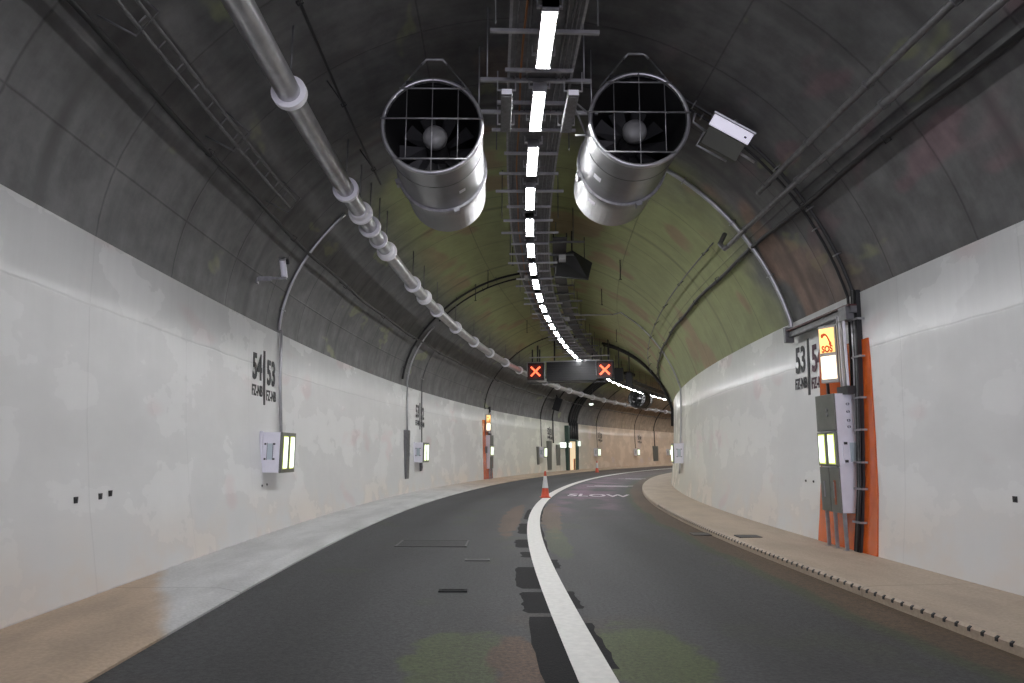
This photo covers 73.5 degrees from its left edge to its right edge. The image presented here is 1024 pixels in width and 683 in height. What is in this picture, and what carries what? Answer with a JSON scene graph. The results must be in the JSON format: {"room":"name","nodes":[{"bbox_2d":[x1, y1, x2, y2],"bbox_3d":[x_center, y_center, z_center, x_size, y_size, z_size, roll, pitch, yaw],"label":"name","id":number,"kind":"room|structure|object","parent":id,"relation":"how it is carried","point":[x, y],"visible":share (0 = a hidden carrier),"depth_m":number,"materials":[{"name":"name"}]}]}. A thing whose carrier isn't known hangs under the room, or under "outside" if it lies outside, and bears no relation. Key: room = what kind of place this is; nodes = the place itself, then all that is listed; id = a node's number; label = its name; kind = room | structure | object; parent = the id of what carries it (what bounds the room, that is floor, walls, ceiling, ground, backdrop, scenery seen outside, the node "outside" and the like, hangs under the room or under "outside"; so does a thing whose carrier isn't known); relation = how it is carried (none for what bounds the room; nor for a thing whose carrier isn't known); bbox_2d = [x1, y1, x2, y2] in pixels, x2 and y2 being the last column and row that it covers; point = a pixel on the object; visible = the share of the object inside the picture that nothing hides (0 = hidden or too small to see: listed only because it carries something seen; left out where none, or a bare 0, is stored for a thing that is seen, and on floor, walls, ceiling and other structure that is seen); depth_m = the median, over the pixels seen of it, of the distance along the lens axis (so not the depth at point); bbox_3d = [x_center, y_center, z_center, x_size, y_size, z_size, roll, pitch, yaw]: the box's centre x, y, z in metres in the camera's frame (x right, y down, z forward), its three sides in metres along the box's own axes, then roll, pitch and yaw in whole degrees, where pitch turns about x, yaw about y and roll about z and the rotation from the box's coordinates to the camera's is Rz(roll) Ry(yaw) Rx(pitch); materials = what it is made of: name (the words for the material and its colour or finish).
{"room":"road tunnel","nodes":[
{"label":"road tunnel","id":0,"kind":"room"},
{"bbox_2d":[0,464,672,682],"bbox_3d":[19.668,8.393,42.460,49.225,0.305,150.303,0,-9,0],"label":"walkway","id":1,"kind":"object","parent":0,"point":[80,641],"visible":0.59,"depth_m":7.01,"materials":[{"name":"concrete"}]},
{"bbox_2d":[485,435,493,478],"bbox_3d":[-1.370,6.542,38.840,0.470,2.440,0.900,-2,-9,13],"label":"tall cabinet","id":2,"kind":"object","parent":1,"relation":"on","point":[489,448],"visible":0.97,"depth_m":38.71,"materials":[{"name":"metal"}]},
{"bbox_2d":[485,413,491,434],"bbox_3d":[-1.317,4.735,39.224,0.286,1.290,0.951,-2,-9,11],"label":"sign","id":3,"kind":"object","parent":2,"relation":"on","point":[487,416],"visible":0.99,"depth_m":38.88,"materials":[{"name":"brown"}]},
{"bbox_2d":[0,184,673,628],"bbox_3d":[19.017,6.416,42.809,47.969,4.175,150.280,0,-9,0],"label":"wall","id":4,"kind":"structure","parent":0,"point":[117,374],"depth_m":9.10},
{"bbox_2d":[252,351,275,404],"bbox_3d":[-4.838,0.712,13.403,0.064,1.060,1.278,0,-9,1],"label":"sign","id":5,"kind":"object","parent":4,"relation":"on","point":[259,368],"depth_m":13.36,"materials":[{"name":"grey paint"}]},
{"bbox_2d":[259,431,295,472],"bbox_3d":[-4.590,2.157,13.310,0.527,0.800,0.860,0,-9,1],"label":"box","id":6,"kind":"object","parent":4,"relation":"attached to","point":[277,449],"visible":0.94,"depth_m":12.96,"materials":[{"name":"white paint"}]},
{"bbox_2d":[404,430,409,478],"bbox_3d":[-3.917,4.181,25.377,0.205,1.780,0.420,-1,-9,7],"label":"upper cabinet","id":7,"kind":"object","parent":4,"relation":"attached to","point":[406,432],"visible":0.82,"depth_m":25.25,"materials":[{"name":"grey metal"}]},
{"bbox_2d":[415,405,423,427],"bbox_3d":[-3.708,3.015,27.625,0.035,1.060,1.278,-1,-9,8],"label":"sign","id":8,"kind":"object","parent":4,"relation":"attached to","point":[417,415],"depth_m":27.40,"materials":[{"name":"grey paint"}]},
{"bbox_2d":[414,442,428,462],"bbox_3d":[-3.600,4.356,26.898,0.527,0.800,0.860,-1,-9,8],"label":"box","id":9,"kind":"object","parent":4,"relation":"attached to","point":[421,450],"visible":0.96,"depth_m":26.53,"materials":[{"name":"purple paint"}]},
{"bbox_2d":[482,420,492,478],"bbox_3d":[-1.399,6.141,38.995,0.171,3.280,1.900,-2,-9,13],"label":"panel","id":10,"kind":"object","parent":4,"relation":"attached to","point":[485,470],"visible":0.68,"depth_m":38.38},
{"bbox_2d":[539,447,546,457],"bbox_3d":[2.267,8.233,50.867,0.527,0.800,0.860,-3,-10,19],"label":"box","id":11,"kind":"object","parent":4,"relation":"attached to","point":[542,450],"visible":0.91,"depth_m":50.51,"materials":[{"name":"purple paint"}]},
{"bbox_2d":[546,441,551,469],"bbox_3d":[2.861,8.776,52.791,0.200,2.200,1.000,-3,-10,20],"label":"upper cabinet","id":12,"kind":"object","parent":4,"relation":"attached to","point":[548,443],"visible":0.98,"depth_m":52.60,"materials":[{"name":"metal"}]},
{"bbox_2d":[556,445,560,464],"bbox_3d":[3.699,9.107,54.993,0.179,1.650,0.900,-3,-10,21],"label":"upper cabinet","id":13,"kind":"object","parent":4,"relation":"attached to","point":[558,454],"visible":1,"depth_m":54.76,"materials":[{"name":"metal"}]},
{"bbox_2d":[564,425,578,470],"bbox_3d":[5.012,9.062,58.327,0.520,3.700,2.950,-4,-10,22],"label":"doorway","id":14,"kind":"structure","parent":4,"relation":"in","point":[571,454],"depth_m":57.61,"materials":[{"name":"green paint"}]},
{"bbox_2d":[653,446,657,460],"bbox_3d":[17.017,13.285,81.242,0.182,1.750,1.600,-5,-11,31],"label":"upper cabinet","id":15,"kind":"object","parent":4,"relation":"attached to","point":[655,448],"visible":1,"depth_m":81.04,"materials":[{"name":"metal"}]},
{"bbox_2d":[0,0,1023,432],"bbox_3d":[23.050,2.368,43.306,55.983,4.437,150.578,0,-9,0],"label":"ceiling","id":16,"kind":"structure","parent":0,"point":[82,139],"depth_m":10.54,"materials":[{"name":"concrete"}]},
{"bbox_2d":[96,0,300,212],"bbox_3d":[-3.749,-3.666,4.755,0.658,0.592,14.551,1,-9,-2],"label":"ladder","id":17,"kind":"object","parent":16,"relation":"attached to","point":[147,14],"visible":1,"depth_m":8.11,"materials":[{"name":"grey metal"}]},
{"bbox_2d":[255,257,288,283],"bbox_3d":[-4.527,-1.346,12.940,0.645,0.498,0.300,0,-9,0],"label":"security camera","id":18,"kind":"object","parent":16,"relation":"attached to","point":[283,261],"visible":1,"depth_m":12.92,"materials":[{"name":"metal"}]},
{"bbox_2d":[277,213,345,431],"bbox_3d":[-4.241,-0.434,14.361,1.328,4.698,0.147,0,-9,0],"label":"conduit","id":19,"kind":"object","parent":16,"relation":"attached to","point":[343,214],"visible":0.84,"depth_m":14.35,"materials":[{"name":"metal"}]},
{"bbox_2d":[295,0,381,184],"bbox_3d":[-2.513,-4.610,5.755,0.427,0.465,16.113,1,-9,-2],"label":"conduit","id":20,"kind":"object","parent":16,"relation":"attached to","point":[300,3],"visible":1,"depth_m":10.15,"materials":[{"name":"metal"}]},
{"bbox_2d":[66,0,669,418],"bbox_3d":[10.970,3.320,46.213,30.749,0.296,98.629,0,-9,0],"label":"cable","id":21,"kind":"object","parent":16,"relation":"attached to","point":[75,5],"visible":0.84,"depth_m":9.25,"materials":[{"name":"black rubber"}]},
{"bbox_2d":[406,326,433,429],"bbox_3d":[-3.478,1.364,25.880,1.062,3.948,0.139,-1,-9,7],"label":"conduit","id":22,"kind":"object","parent":16,"relation":"attached to","point":[433,326],"visible":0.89,"depth_m":25.91,"materials":[{"name":"metal"}]},
{"bbox_2d":[421,346,437,441],"bbox_3d":[-3.371,2.111,27.864,0.706,3.945,0.138,-1,-9,8],"label":"conduit","id":23,"kind":"object","parent":16,"relation":"attached to","point":[437,346],"visible":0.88,"depth_m":27.90,"materials":[{"name":"grey metal"}]},
{"bbox_2d":[380,58,486,231],"bbox_3d":[-1.264,-3.316,12.120,1.642,2.036,3.014,0,-9,0],"label":"fan","id":24,"kind":"object","parent":16,"relation":"hanging from","point":[432,129],"visible":1,"depth_m":11.38,"materials":[{"name":"metal"}]},
{"bbox_2d":[221,0,670,413],"bbox_3d":[18.051,3.488,52.999,42.583,1.298,115.946,0,-9,0],"label":"pipe","id":25,"kind":"object","parent":16,"relation":"hanging from","point":[289,92],"visible":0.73,"depth_m":10.85,"materials":[{"name":"grey metal"}]},
{"bbox_2d":[402,273,519,378],"bbox_3d":[-1.530,-0.611,25.315,5.135,3.982,0.139,-1,-9,7],"label":"cable","id":26,"kind":"object","parent":16,"relation":"attached to","point":[502,277],"visible":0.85,"depth_m":25.46,"materials":[{"name":"black rubber"}]},
{"bbox_2d":[439,277,520,321],"bbox_3d":[-0.849,-1.635,26.068,3.938,1.719,0.137,-1,-9,7],"label":"cable","id":27,"kind":"object","parent":16,"relation":"attached to","point":[520,277],"visible":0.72,"depth_m":26.14,"materials":[{"name":"black rubber"}]},
{"bbox_2d":[484,337,549,408],"bbox_3d":[0.527,1.713,38.686,4.326,4.158,0.138,-2,-9,13],"label":"cable","id":28,"kind":"object","parent":16,"relation":"attached to","point":[546,337],"visible":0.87,"depth_m":38.88,"materials":[{"name":"black rubber"}]},
{"bbox_2d":[480,7,590,83],"bbox_3d":[0.354,-4.439,10.256,1.640,1.200,0.060,0,-9,-1],"label":"channel","id":29,"kind":"object","parent":16,"relation":"attached to","point":[482,79],"visible":0.85,"depth_m":10.15,"materials":[{"name":"metal"}]},
{"bbox_2d":[478,46,597,114],"bbox_3d":[0.380,-4.274,11.207,2.030,1.180,0.060,0,-9,-1],"label":"channel","id":30,"kind":"object","parent":16,"relation":"attached to","point":[514,112],"visible":0.54,"depth_m":11.10,"materials":[{"name":"metal"}]},
{"bbox_2d":[552,394,564,411],"bbox_3d":[3.603,4.627,53.301,0.886,1.673,0.600,-3,-10,20],"label":"equipment box","id":31,"kind":"object","parent":16,"relation":"attached to","point":[558,403],"visible":0.94,"depth_m":53.01,"materials":[{"name":"black paint"}]},
{"bbox_2d":[527,336,611,383],"bbox_3d":[3.304,1.017,39.591,4.900,2.779,0.500,-2,-9,14],"label":"overhead sign","id":32,"kind":"object","parent":16,"relation":"hanging from","point":[568,371],"visible":0.86,"depth_m":39.27,"materials":[{"name":"metal"}]},
{"bbox_2d":[527,349,544,380],"bbox_3d":[1.391,1.355,39.848,1.000,1.800,0.510,-2,-9,14],"label":"signal","id":33,"kind":"object","parent":32,"relation":"attached to","point":[535,370],"visible":1,"depth_m":39.69,"materials":[{"name":"black paint"}]},
{"bbox_2d":[596,347,613,378],"bbox_3d":[5.277,1.218,38.909,1.000,1.800,0.510,-2,-9,14],"label":"signal","id":34,"kind":"object","parent":32,"relation":"attached to","point":[604,368],"visible":1,"depth_m":38.74,"materials":[{"name":"black paint"}]},
{"bbox_2d":[552,231,591,279],"bbox_3d":[1.675,-2.527,20.272,1.081,1.486,0.898,6,-11,-34],"label":"loudspeaker","id":35,"kind":"object","parent":16,"relation":"hanging from","point":[576,266],"visible":0.81,"depth_m":20.03,"materials":[{"name":"black paint"}]},
{"bbox_2d":[490,0,670,398],"bbox_3d":[20.386,2.181,51.099,41.504,1.315,113.532,0,-9,0],"label":"cable tray","id":36,"kind":"object","parent":16,"relation":"hanging from","point":[512,30],"visible":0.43,"depth_m":12.29,"materials":[{"name":"metal"}]},
{"bbox_2d":[497,71,515,131],"bbox_3d":[-0.089,-3.704,10.632,0.280,0.412,1.222,0,-9,-1],"label":"light","id":37,"kind":"object","parent":36,"relation":"hanging from","point":[506,94],"visible":0.98,"depth_m":10.42,"materials":[{"name":"grey metal"}]},
{"bbox_2d":[523,210,536,236],"bbox_3d":[0.418,-2.790,16.107,0.320,0.265,1.280,0,-9,2],"label":"light","id":38,"kind":"object","parent":36,"relation":"attached to","point":[529,217],"visible":1,"depth_m":15.91,"materials":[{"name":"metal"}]},
{"bbox_2d":[526,219,532,234],"bbox_3d":[0.418,-2.697,16.092,0.156,0.022,1.220,0,-9,2],"label":"diffuser","id":39,"kind":"object","parent":38,"relation":"attached to","point":[529,222],"depth_m":16.10,"materials":[{"name":"white"}]},
{"bbox_2d":[522,181,538,209],"bbox_3d":[0.379,-3.085,14.285,0.320,0.265,1.280,0,-9,1],"label":"light","id":40,"kind":"object","parent":36,"relation":"attached to","point":[530,187],"visible":1,"depth_m":14.11,"materials":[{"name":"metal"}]},
{"bbox_2d":[526,188,533,207],"bbox_3d":[0.379,-2.992,14.270,0.156,0.022,1.220,0,-9,1],"label":"diffuser","id":41,"kind":"object","parent":40,"relation":"attached to","point":[529,191],"depth_m":14.26,"materials":[{"name":"white"}]},
{"bbox_2d":[524,235,536,257],"bbox_3d":[0.492,-2.496,17.927,0.320,0.265,1.280,0,-9,3],"label":"light","id":42,"kind":"object","parent":36,"relation":"attached to","point":[530,251],"visible":1,"depth_m":17.69,"materials":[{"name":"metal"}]},
{"bbox_2d":[527,244,533,255],"bbox_3d":[0.491,-2.402,17.912,0.156,0.022,1.220,0,-9,3],"label":"diffuser","id":43,"kind":"object","parent":42,"relation":"attached to","point":[530,247],"depth_m":17.93,"materials":[{"name":"white"}]},
{"bbox_2d":[526,255,538,274],"bbox_3d":[0.601,-2.201,19.745,0.320,0.265,1.280,0,-9,4],"label":"light","id":44,"kind":"object","parent":36,"relation":"attached to","point":[532,267],"visible":1,"depth_m":19.50,"materials":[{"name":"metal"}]},
{"bbox_2d":[523,136,542,176],"bbox_3d":[0.372,-3.380,12.462,0.320,0.265,1.280,0,-9,0],"label":"light","id":45,"kind":"object","parent":36,"relation":"attached to","point":[531,166],"visible":1,"depth_m":12.29,"materials":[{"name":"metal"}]},
{"bbox_2d":[527,148,537,173],"bbox_3d":[0.372,-3.287,12.447,0.156,0.022,1.220,0,-9,0],"label":"diffuser","id":46,"kind":"object","parent":45,"relation":"attached to","point":[532,153],"depth_m":12.42,"materials":[{"name":"white"}]},
{"bbox_2d":[530,275,541,289],"bbox_3d":[0.747,-1.907,21.560,0.320,0.265,1.280,-1,-9,5],"label":"light","id":47,"kind":"object","parent":36,"relation":"attached to","point":[535,280],"visible":0.98,"depth_m":21.33,"materials":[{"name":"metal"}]},
{"bbox_2d":[532,280,538,288],"bbox_3d":[0.747,-1.814,21.545,0.156,0.022,1.220,-1,-9,5],"label":"diffuser","id":48,"kind":"object","parent":47,"relation":"attached to","point":[535,282],"depth_m":21.59,"materials":[{"name":"white"}]},
{"bbox_2d":[526,81,549,131],"bbox_3d":[0.396,-3.675,10.638,0.320,0.265,1.280,0,-9,-1],"label":"light","id":49,"kind":"object","parent":36,"relation":"attached to","point":[539,89],"visible":1,"depth_m":10.48,"materials":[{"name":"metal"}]},
{"bbox_2d":[531,92,544,128],"bbox_3d":[0.396,-3.582,10.623,0.156,0.022,1.220,0,-9,-1],"label":"diffuser","id":50,"kind":"object","parent":49,"relation":"attached to","point":[538,98],"depth_m":10.57,"materials":[{"name":"white"}]},
{"bbox_2d":[516,0,561,343],"bbox_3d":[20.087,2.637,50.691,40.074,0.190,112.859,0,-9,0],"label":"power cable","id":51,"kind":"object","parent":36,"relation":"on","point":[527,1],"visible":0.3,"depth_m":11.40,"materials":[{"name":"brown plastic"}]},
{"bbox_2d":[533,287,544,301],"bbox_3d":[0.929,-1.614,23.373,0.320,0.265,1.280,-1,-9,6],"label":"light","id":52,"kind":"object","parent":36,"relation":"attached to","point":[539,296],"visible":0.97,"depth_m":23.10,"materials":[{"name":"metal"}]},
{"bbox_2d":[511,0,570,354],"bbox_3d":[19.995,2.642,50.724,40.074,0.190,112.933,0,-9,0],"label":"power cable","id":53,"kind":"object","parent":36,"relation":"on","point":[518,7],"visible":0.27,"depth_m":11.91,"materials":[{"name":"black rubber"}]},
{"bbox_2d":[538,301,548,312],"bbox_3d":[1.144,-1.321,25.183,0.320,0.265,1.280,-1,-9,7],"label":"light","id":54,"kind":"object","parent":36,"relation":"attached to","point":[542,305],"visible":0.97,"depth_m":25.01,"materials":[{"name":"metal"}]},
{"bbox_2d":[532,0,562,69],"bbox_3d":[0.444,-3.970,8.811,0.320,0.265,1.280,0,-9,-2],"label":"light","id":55,"kind":"object","parent":36,"relation":"attached to","point":[550,9],"visible":1,"depth_m":8.66,"materials":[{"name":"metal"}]},
{"bbox_2d":[537,12,556,65],"bbox_3d":[0.443,-3.877,8.796,0.156,0.022,1.220,0,-9,-2],"label":"diffuser","id":56,"kind":"object","parent":55,"relation":"attached to","point":[548,22],"depth_m":8.76,"materials":[{"name":"white"}]},
{"bbox_2d":[557,72,582,132],"bbox_3d":[0.891,-3.698,10.650,0.280,0.412,1.222,0,-9,-1],"label":"light","id":57,"kind":"object","parent":36,"relation":"hanging from","point":[572,97],"visible":0.97,"depth_m":10.44,"materials":[{"name":"grey metal"}]},
{"bbox_2d":[520,0,671,399],"bbox_3d":[20.161,2.634,50.667,40.059,0.190,112.803,0,-9,0],"label":"power cable","id":58,"kind":"object","parent":36,"relation":"on","point":[532,1],"visible":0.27,"depth_m":11.29,"materials":[{"name":"black rubber"}]},
{"bbox_2d":[539,0,661,395],"bbox_3d":[20.551,2.616,50.547,39.944,0.190,112.529,0,-9,0],"label":"power cable","id":59,"kind":"object","parent":36,"relation":"on","point":[569,1],"visible":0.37,"depth_m":11.50,"materials":[{"name":"black rubber"}]},
{"bbox_2d":[542,0,669,397],"bbox_3d":[20.622,2.612,50.521,39.946,0.190,112.470,0,-9,0],"label":"power cable","id":60,"kind":"object","parent":36,"relation":"on","point":[576,1],"visible":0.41,"depth_m":11.63,"materials":[{"name":"black rubber"}]},
{"bbox_2d":[545,0,670,397],"bbox_3d":[20.689,2.608,50.498,39.939,0.190,112.418,0,-9,0],"label":"power cable","id":61,"kind":"object","parent":36,"relation":"on","point":[580,2],"visible":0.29,"depth_m":11.87,"materials":[{"name":"grey metal"}]},
{"bbox_2d":[573,380,607,438],"bbox_3d":[7.757,5.585,58.708,5.450,5.612,0.260,-4,-10,23],"label":"cable","id":62,"kind":"object","parent":16,"relation":"attached to","point":[590,391],"visible":0.48,"depth_m":59.34,"materials":[{"name":"black rubber"}]},
{"bbox_2d":[568,371,628,438],"bbox_3d":[7.287,5.406,57.601,5.450,5.612,0.260,-4,-10,22],"label":"cable","id":63,"kind":"object","parent":16,"relation":"attached to","point":[625,372],"visible":0.65,"depth_m":58.19,"materials":[{"name":"black rubber"}]},
{"bbox_2d":[571,372,631,438],"bbox_3d":[7.521,5.496,58.155,5.450,5.612,0.260,-4,-10,22],"label":"cable","id":64,"kind":"object","parent":16,"relation":"attached to","point":[591,388],"visible":0.46,"depth_m":58.76,"materials":[{"name":"black rubber"}]},
{"bbox_2d":[575,374,634,439],"bbox_3d":[7.995,5.674,59.260,5.450,5.612,0.260,-4,-10,23],"label":"cable","id":65,"kind":"object","parent":16,"relation":"attached to","point":[594,390],"visible":0.48,"depth_m":59.86,"materials":[{"name":"black rubber"}]},
{"bbox_2d":[549,208,669,395],"bbox_3d":[18.797,3.461,59.197,35.757,1.064,83.165,0,-9,0],"label":"cable tray","id":66,"kind":"object","parent":16,"relation":"hanging from","point":[559,243],"visible":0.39,"depth_m":26.75,"materials":[{"name":"black paint"}]},
{"bbox_2d":[562,312,633,321],"bbox_3d":[3.499,-0.971,28.288,3.135,0.468,0.081,-1,-9,7],"label":"conduit","id":67,"kind":"object","parent":66,"relation":"attached to","point":[619,312],"visible":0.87,"depth_m":28.29,"materials":[{"name":"metal"}]},
{"bbox_2d":[614,350,623,381],"bbox_3d":[6.295,1.308,40.384,0.500,2.136,0.500,-2,-9,14],"label":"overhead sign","id":68,"kind":"object","parent":16,"relation":"hanging from","point":[618,372],"visible":0.97,"depth_m":40.06,"materials":[{"name":"metal"}]},
{"bbox_2d":[626,351,632,386],"bbox_3d":[6.875,1.588,40.188,0.400,2.125,0.500,-2,-9,14],"label":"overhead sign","id":69,"kind":"object","parent":16,"relation":"hanging from","point":[629,376],"visible":0.96,"depth_m":39.86,"materials":[{"name":"metal"}]},
{"bbox_2d":[574,53,690,225],"bbox_3d":[1.976,-3.443,12.204,1.642,2.036,3.014,0,-9,0],"label":"fan","id":70,"kind":"object","parent":16,"relation":"hanging from","point":[642,121],"visible":1,"depth_m":11.44,"materials":[{"name":"metal"}]},
{"bbox_2d":[575,103,589,135],"bbox_3d":[1.098,-3.534,10.819,0.272,0.427,0.499,-2,-9,14],"label":"brace","id":71,"kind":"object","parent":70,"relation":"attached to","point":[578,105],"visible":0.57,"depth_m":10.87,"materials":[{"name":"metal"}]},
{"bbox_2d":[602,342,673,425],"bbox_3d":[7.194,2.380,39.411,4.000,4.921,0.160,-2,-9,14],"label":"cable","id":72,"kind":"object","parent":16,"relation":"attached to","point":[603,343],"visible":0.92,"depth_m":39.20,"materials":[{"name":"black rubber"}]},
{"bbox_2d":[628,385,652,408],"bbox_3d":[11.740,5.134,62.521,1.642,2.036,3.014,-4,-10,24],"label":"fan","id":73,"kind":"object","parent":16,"relation":"hanging from","point":[635,399],"visible":0.89,"depth_m":62.02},
{"bbox_2d":[634,321,681,473],"bbox_3d":[5.862,2.165,27.439,1.811,6.132,0.125,-1,-9,9],"label":"conduit","id":74,"kind":"object","parent":16,"relation":"attached to","point":[649,335],"visible":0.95,"depth_m":27.37,"materials":[{"name":"metal"}]},
{"bbox_2d":[647,243,713,371],"bbox_3d":[8.222,1.209,36.097,2.056,0.184,43.316,-2,-9,13],"label":"conduit","id":75,"kind":"object","parent":16,"relation":"attached to","point":[707,249],"visible":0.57,"depth_m":19.53,"materials":[{"name":"grey metal"}]},
{"bbox_2d":[692,111,755,162],"bbox_3d":[3.519,-3.385,11.307,1.040,0.864,0.424,0,-9,-1],"label":"equipment box","id":76,"kind":"object","parent":16,"relation":"attached to","point":[714,140],"visible":1,"depth_m":11.24,"materials":[{"name":"grey"}]},
{"bbox_2d":[666,169,792,326],"bbox_3d":[4.354,-1.889,13.822,2.442,3.414,0.125,0,-9,1],"label":"conduit","id":77,"kind":"object","parent":16,"relation":"attached to","point":[705,197],"visible":0.91,"depth_m":13.82,"materials":[{"name":"metal"}]},
{"bbox_2d":[684,98,853,290],"bbox_3d":[4.119,-0.529,11.058,2.898,7.512,0.126,0,-9,-1],"label":"cable","id":78,"kind":"object","parent":16,"relation":"attached to","point":[836,254],"visible":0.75,"depth_m":11.34,"materials":[{"name":"black rubber"}]},
{"bbox_2d":[689,108,852,385],"bbox_3d":[4.217,-1.656,11.436,2.698,4.952,0.126,0,-9,-1],"label":"cable","id":79,"kind":"object","parent":16,"relation":"attached to","point":[779,181],"visible":0.81,"depth_m":11.44,"materials":[{"name":"black rubber"}]},
{"bbox_2d":[656,27,1023,391],"bbox_3d":[7.977,0.328,27.485,4.016,0.176,59.997,-1,-9,9],"label":"cable","id":80,"kind":"object","parent":16,"relation":"attached to","point":[1019,35],"visible":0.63,"depth_m":9.14,"materials":[{"name":"black rubber"}]},
{"bbox_2d":[756,0,963,194],"bbox_3d":[4.569,-3.745,4.839,0.473,0.374,13.942,1,-9,-2],"label":"conduit","id":81,"kind":"object","parent":16,"relation":"attached to","point":[949,4],"visible":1,"depth_m":8.23,"materials":[{"name":"grey metal"}]},
{"bbox_2d":[718,0,1009,250],"bbox_3d":[4.720,-3.341,6.130,0.543,0.494,16.605,1,-9,-2],"label":"conduit","id":82,"kind":"object","parent":16,"relation":"attached to","point":[996,5],"visible":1,"depth_m":8.20,"materials":[{"name":"grey metal"}]},
{"bbox_2d":[88,466,1023,682],"bbox_3d":[23.312,8.344,41.785,52.913,0.244,149.380,0,-9,0],"label":"road","id":83,"kind":"structure","parent":0,"point":[669,604],"depth_m":6.74,"materials":[{"name":"asphalt"}]},
{"bbox_2d":[394,540,469,546],"bbox_3d":[-1.378,3.535,11.982,1.220,0.022,0.820,0,-9,0],"label":"manhole cover","id":84,"kind":"object","parent":83,"relation":"on","point":[403,543],"visible":0.94,"depth_m":11.95,"materials":[{"name":"metal"}]},
{"bbox_2d":[438,589,466,592],"bbox_3d":[-0.682,2.887,7.924,0.330,0.022,0.140,0,-9,-2],"label":"manhole cover","id":85,"kind":"object","parent":83,"relation":"on","point":[440,590],"visible":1,"depth_m":7.92,"materials":[{"name":"black metal"}]},
{"bbox_2d":[514,504,619,682],"bbox_3d":[0.485,3.688,12.827,0.886,0.012,17.272,0,-9,1],"label":"asphalt repair","id":86,"kind":"object","parent":83,"relation":"on","point":[554,664],"visible":0.99,"depth_m":6.17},
{"bbox_2d":[568,494,627,496],"bbox_3d":[3.289,5.824,25.939,2.310,0.017,1.475,-1,-9,8],"label":"road marking","id":87,"kind":"object","parent":83,"relation":"on","point":[569,494],"visible":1,"depth_m":25.91,"materials":[{"name":"white paint"}]},
{"bbox_2d":[527,468,670,682],"bbox_3d":[20.592,7.566,36.916,40.637,0.176,139.314,0,-9,0],"label":"lane marking","id":88,"kind":"object","parent":83,"relation":"on","point":[588,662],"visible":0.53,"depth_m":6.72,"materials":[{"name":"white paint"}]},
{"bbox_2d":[540,471,550,497],"bbox_3d":[1.185,5.096,24.454,0.330,0.930,0.330,2,-9,-10],"label":"traffic cone","id":89,"kind":"object","parent":88,"relation":"on","point":[545,492],"visible":1,"depth_m":24.35,"materials":[{"name":"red plastic"}]},
{"bbox_2d":[689,532,711,535],"bbox_3d":[3.790,3.873,13.774,0.370,0.022,0.410,0,-9,1],"label":"drain cover","id":90,"kind":"object","parent":83,"relation":"on","point":[692,533],"visible":1,"depth_m":13.79,"materials":[{"name":"metal"}]},
{"bbox_2d":[642,472,1023,657],"bbox_3d":[27.398,7.963,39.563,46.946,0.365,144.952,0,-9,0],"label":"walkway","id":91,"kind":"object","parent":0,"point":[993,617],"visible":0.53,"depth_m":8.47,"materials":[{"name":"concrete"}]},
{"bbox_2d":[734,535,762,537],"bbox_3d":[4.294,3.546,12.462,0.410,0.022,0.330,0,-9,0],"label":"drain cover","id":92,"kind":"object","parent":91,"relation":"on","point":[739,536],"visible":0.91,"depth_m":12.40,"materials":[{"name":"metal"}]},
{"bbox_2d":[815,393,856,550],"bbox_3d":[5.336,2.099,11.175,0.470,2.440,0.900,0,-9,-1],"label":"tall cabinet","id":93,"kind":"object","parent":91,"relation":"on","point":[836,438],"visible":0.96,"depth_m":10.91,"materials":[{"name":"metal"}]},
{"bbox_2d":[818,436,824,461],"bbox_3d":[5.106,1.774,11.301,0.008,0.430,0.170,0,-9,0],"label":"lamp","id":94,"kind":"object","parent":93,"relation":"attached to","point":[821,439],"depth_m":11.29,"materials":[{"name":"white"}]},
{"bbox_2d":[827,435,834,462],"bbox_3d":[5.109,1.722,10.975,0.008,0.430,0.170,0,-9,-1],"label":"lamp","id":95,"kind":"object","parent":93,"relation":"attached to","point":[830,438],"depth_m":10.98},
{"bbox_2d":[818,317,855,394],"bbox_3d":[5.330,0.260,11.359,0.277,1.290,0.920,0,-9,-1],"label":"sign","id":96,"kind":"object","parent":93,"relation":"on","point":[832,338],"visible":1,"depth_m":11.31,"materials":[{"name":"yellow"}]},
{"bbox_2d":[671,220,1023,595],"bbox_3d":[28.180,5.848,39.464,45.752,4.295,144.097,0,-9,0],"label":"wall","id":97,"kind":"structure","parent":0,"point":[945,333],"depth_m":9.34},
{"bbox_2d":[671,443,683,462],"bbox_3d":[6.455,4.329,26.505,0.527,0.800,0.860,-1,-9,9],"label":"box","id":98,"kind":"object","parent":97,"relation":"attached to","point":[677,449],"visible":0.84,"depth_m":26.14,"materials":[{"name":"purple paint"}]},
{"bbox_2d":[795,338,819,394],"bbox_3d":[5.544,0.468,12.793,0.045,1.060,1.278,0,-9,0],"label":"sign","id":99,"kind":"object","parent":97,"relation":"attached to","point":[801,348],"depth_m":12.85,"materials":[{"name":"grey paint"}]},
{"bbox_2d":[818,338,878,556],"bbox_3d":[5.446,1.673,11.163,0.286,3.280,1.900,0,-9,-1],"label":"panel","id":100,"kind":"object","parent":97,"relation":"attached to","point":[871,513],"visible":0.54,"depth_m":10.54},
{"bbox_2d":[849,290,867,552],"bbox_3d":[5.413,1.190,10.719,0.374,4.090,0.250,0,-9,-1],"label":"cable tray","id":101,"kind":"object","parent":97,"relation":"attached to","point":[856,323],"visible":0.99,"depth_m":10.70,"materials":[{"name":"black paint"}]},
{"bbox_2d":[783,304,856,342],"bbox_3d":[5.404,-0.314,12.162,0.160,0.300,2.520,0,-9,-1],"label":"cable tray","id":102,"kind":"object","parent":101,"relation":"attached to","point":[846,312],"visible":1,"depth_m":11.93,"materials":[{"name":"grey metal"}]},
{"bbox_2d":[855,290,864,552],"bbox_3d":[5.434,1.194,10.739,0.330,4.090,0.110,0,-9,-1],"label":"cable","id":103,"kind":"object","parent":101,"relation":"on","point":[859,402],"depth_m":10.67,"materials":[{"name":"black paint"}]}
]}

